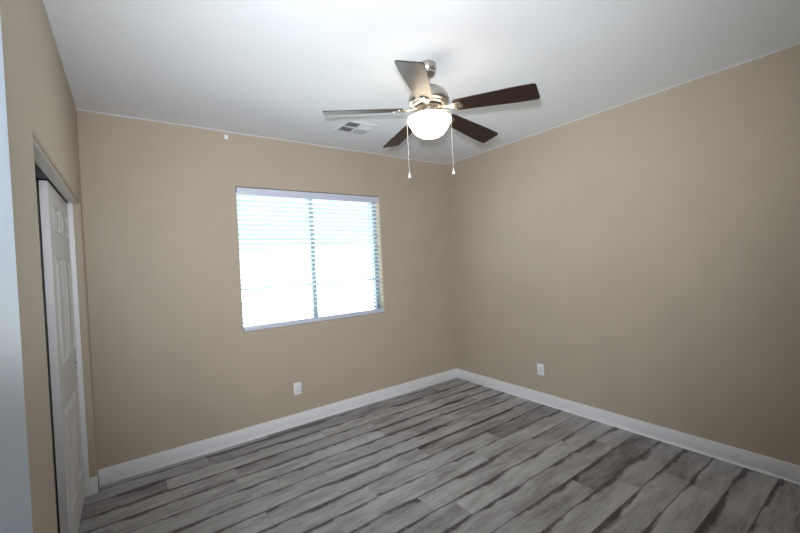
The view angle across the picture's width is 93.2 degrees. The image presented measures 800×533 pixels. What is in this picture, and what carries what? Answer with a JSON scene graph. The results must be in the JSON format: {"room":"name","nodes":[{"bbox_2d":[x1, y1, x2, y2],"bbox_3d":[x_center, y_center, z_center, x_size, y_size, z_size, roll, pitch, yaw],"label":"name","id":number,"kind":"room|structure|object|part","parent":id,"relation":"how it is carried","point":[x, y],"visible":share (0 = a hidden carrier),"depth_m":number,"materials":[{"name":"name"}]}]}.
{"room":"empty bedroom","nodes":[
{"label":"empty bedroom","id":0,"kind":"room"},
{"bbox_2d":[0,0,97,532],"bbox_3d":[-1.249,0.203,1.243,0.110,2.740,3.620,-3,1,-36],"label":"wall","id":1,"kind":"structure","parent":0,"point":[40,105],"depth_m":1.25,"materials":[{"name":"paint"}]},
{"bbox_2d":[0,15,32,532],"bbox_3d":[-0.295,0.518,0.166,0.104,2.023,0.728,-3,1,-36],"label":"door","id":2,"kind":"structure","parent":1,"relation":"in","point":[15,495],"depth_m":0.45,"materials":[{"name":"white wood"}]},
{"bbox_2d":[36,181,59,532],"bbox_3d":[-2.024,0.577,2.224,0.038,2.018,0.800,-3,1,-36],"label":"door","id":3,"kind":"structure","parent":1,"relation":"in","point":[37,183],"depth_m":1.95,"materials":[{"name":"white wood"}]},
{"bbox_2d":[34,161,67,202],"bbox_3d":[-1.840,-0.449,1.921,0.088,0.006,1.652,-3,1,-36],"label":"trim","id":4,"kind":"structure","parent":1,"relation":"attached to","point":[39,174],"depth_m":1.90,"materials":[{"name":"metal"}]},
{"bbox_2d":[33,139,77,203],"bbox_3d":[-1.787,-0.454,1.959,0.048,0.006,1.652,-3,1,-36],"label":"trim","id":5,"kind":"structure","parent":1,"relation":"attached to","point":[40,158],"depth_m":1.84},
{"bbox_2d":[38,180,84,532],"bbox_3d":[-2.007,0.575,2.273,0.038,2.018,0.800,-3,1,-36],"label":"door","id":6,"kind":"structure","parent":1,"relation":"in","point":[53,209],"depth_m":2.07,"materials":[{"name":"white wood"}]},
{"bbox_2d":[67,203,89,496],"bbox_3d":[-2.234,0.580,2.622,0.042,2.045,0.018,-3,1,-36],"label":"trim","id":7,"kind":"structure","parent":1,"relation":"attached to","point":[69,205],"depth_m":2.62,"materials":[{"name":"white wood"}]},
{"bbox_2d":[89,470,99,494],"bbox_3d":[-1.148,1.510,1.279,0.057,0.118,3.606,-3,1,-36],"label":"baseboard","id":8,"kind":"structure","parent":1,"relation":"attached to","point":[94,482],"depth_m":2.66,"materials":[{"name":"white wood"}]},
{"bbox_2d":[76,109,456,469],"bbox_3d":[-0.842,0.147,3.862,3.620,2.740,0.150,-3,1,-36],"label":"wall","id":9,"kind":"structure","parent":0,"point":[174,364],"depth_m":3.23,"materials":[{"name":"paint"}]},
{"bbox_2d":[99,368,456,485],"bbox_3d":[-0.730,1.455,3.814,3.620,0.118,0.014,-3,1,-36],"label":"baseboard","id":10,"kind":"structure","parent":9,"relation":"attached to","point":[134,467],"depth_m":3.40,"materials":[{"name":"white wood"}]},
{"bbox_2d":[293,382,301,394],"bbox_3d":[-0.984,1.174,3.639,0.076,0.118,0.009,-3,1,-36],"label":"wall outlet","id":11,"kind":"object","parent":9,"relation":"attached to","point":[297,386],"visible":1,"depth_m":3.64,"materials":[{"name":"white plastic"}]},
{"bbox_2d":[236,193,379,326],"bbox_3d":[-0.881,-0.096,3.889,1.500,1.297,0.060,-3,1,-36],"label":"window","id":12,"kind":"structure","parent":9,"relation":"in","point":[310,251],"depth_m":4.27,"materials":[{"name":"glass"},{"name":"white vinyl"},{"name":"white blinds"}]},
{"bbox_2d":[236,187,383,331],"bbox_3d":[-0.830,-0.094,3.816,1.490,1.289,0.071,-3,1,-36],"label":"window blind","id":13,"kind":"object","parent":12,"relation":"attached to","point":[239,190],"visible":0.91,"depth_m":3.74,"materials":[{"name":"white plastic"}]},
{"bbox_3d":[-1.331,-0.058,3.463,0.002,1.217,0.053,-3,1,-36],"label":"ladder cord","id":14,"kind":"part","parent":13,"relation":"part of","materials":[{"name":"white fabric"}]},
{"bbox_3d":[-0.877,-0.084,3.791,0.002,1.217,0.053,-3,1,-36],"label":"ladder cord","id":15,"kind":"part","parent":13,"relation":"part of","materials":[{"name":"white fabric"}]},
{"bbox_3d":[-0.800,0.529,3.826,1.486,0.040,0.052,-3,1,-36],"label":"rail","id":16,"kind":"part","parent":13,"relation":"part of","materials":[{"name":"white plastic"}]},
{"bbox_3d":[-0.355,-0.115,4.168,0.002,1.217,0.053,-3,1,-36],"label":"ladder cord","id":17,"kind":"part","parent":13,"relation":"part of","materials":[{"name":"white fabric"}]},
{"bbox_2d":[43,0,799,163],"bbox_3d":[0.246,-1.272,1.625,4.340,0.050,4.800,-3,1,-36],"label":"ceiling","id":18,"kind":"structure","parent":0,"point":[264,68],"depth_m":2.23,"materials":[{"name":"white paint"}]},
{"bbox_2d":[333,120,377,135],"bbox_3d":[-0.396,-1.234,3.381,0.304,0.012,0.276,-3,1,-36],"label":"ceiling vent","id":19,"kind":"object","parent":18,"relation":"in","point":[349,126],"visible":1,"depth_m":3.36,"materials":[{"name":"white metal"}]},
{"bbox_2d":[322,60,539,177],"bbox_3d":[0.201,-0.905,2.382,1.238,0.700,1.261,-3,1,-36],"label":"ceiling fan","id":20,"kind":"object","parent":18,"relation":"hanging from","point":[428,100],"visible":1,"depth_m":2.25,"materials":[{"name":"brown wood"}]},
{"bbox_3d":[-0.225,-0.944,2.315,0.485,0.044,0.138,-3,1,-5],"label":"blade","id":21,"kind":"part","parent":20,"relation":"part of","materials":[{"name":"brown wood"}]},
{"bbox_3d":[0.021,-0.947,2.726,0.138,0.060,0.486,-3,1,-23],"label":"blade","id":22,"kind":"part","parent":20,"relation":"part of","materials":[{"name":"brown wood"}]},
{"bbox_3d":[0.092,-0.946,1.955,0.138,0.054,0.486,-3,1,13],"label":"blade","id":23,"kind":"part","parent":20,"relation":"part of","materials":[{"name":"brown wood"}]},
{"bbox_3d":[0.185,-0.869,2.353,0.273,0.138,0.273,-3,1,-36],"label":"lamp shade","id":24,"kind":"part","parent":20,"relation":"part of","materials":[{"name":"white glass"}]},
{"bbox_3d":[0.486,-0.951,2.620,0.485,0.079,0.138,-3,1,-41],"label":"blade","id":25,"kind":"part","parent":20,"relation":"part of","materials":[{"name":"brown wood"}]},
{"bbox_3d":[0.531,-0.950,2.145,0.485,0.076,0.138,-2,1,31],"label":"blade","id":26,"kind":"part","parent":20,"relation":"part of","materials":[{"name":"brown wood"}]},
{"bbox_2d":[78,378,799,532],"bbox_3d":[0.381,1.489,1.664,4.340,0.001,4.800,-3,1,-36],"label":"floor","id":27,"kind":"structure","parent":0,"point":[456,455],"depth_m":2.61,"materials":[{"name":"grey wood"}]},
{"bbox_2d":[447,43,799,465],"bbox_3d":[1.726,0.028,3.393,0.001,2.740,3.620,-3,1,-36],"label":"wall","id":28,"kind":"structure","parent":0,"point":[644,251],"depth_m":2.99,"materials":[{"name":"paint"}]},
{"bbox_2d":[537,363,543,375],"bbox_3d":[1.436,1.053,3.870,0.009,0.118,0.076,-3,1,-36],"label":"wall outlet","id":29,"kind":"object","parent":28,"relation":"attached to","point":[540,367],"visible":1,"depth_m":3.87,"materials":[{"name":"white plastic"}]},
{"bbox_2d":[457,368,799,484],"bbox_3d":[1.789,1.337,3.401,0.014,0.118,3.606,-3,1,-36],"label":"baseboard","id":30,"kind":"structure","parent":28,"relation":"attached to","point":[787,471],"depth_m":3.02,"materials":[{"name":"white wood"}]}
]}

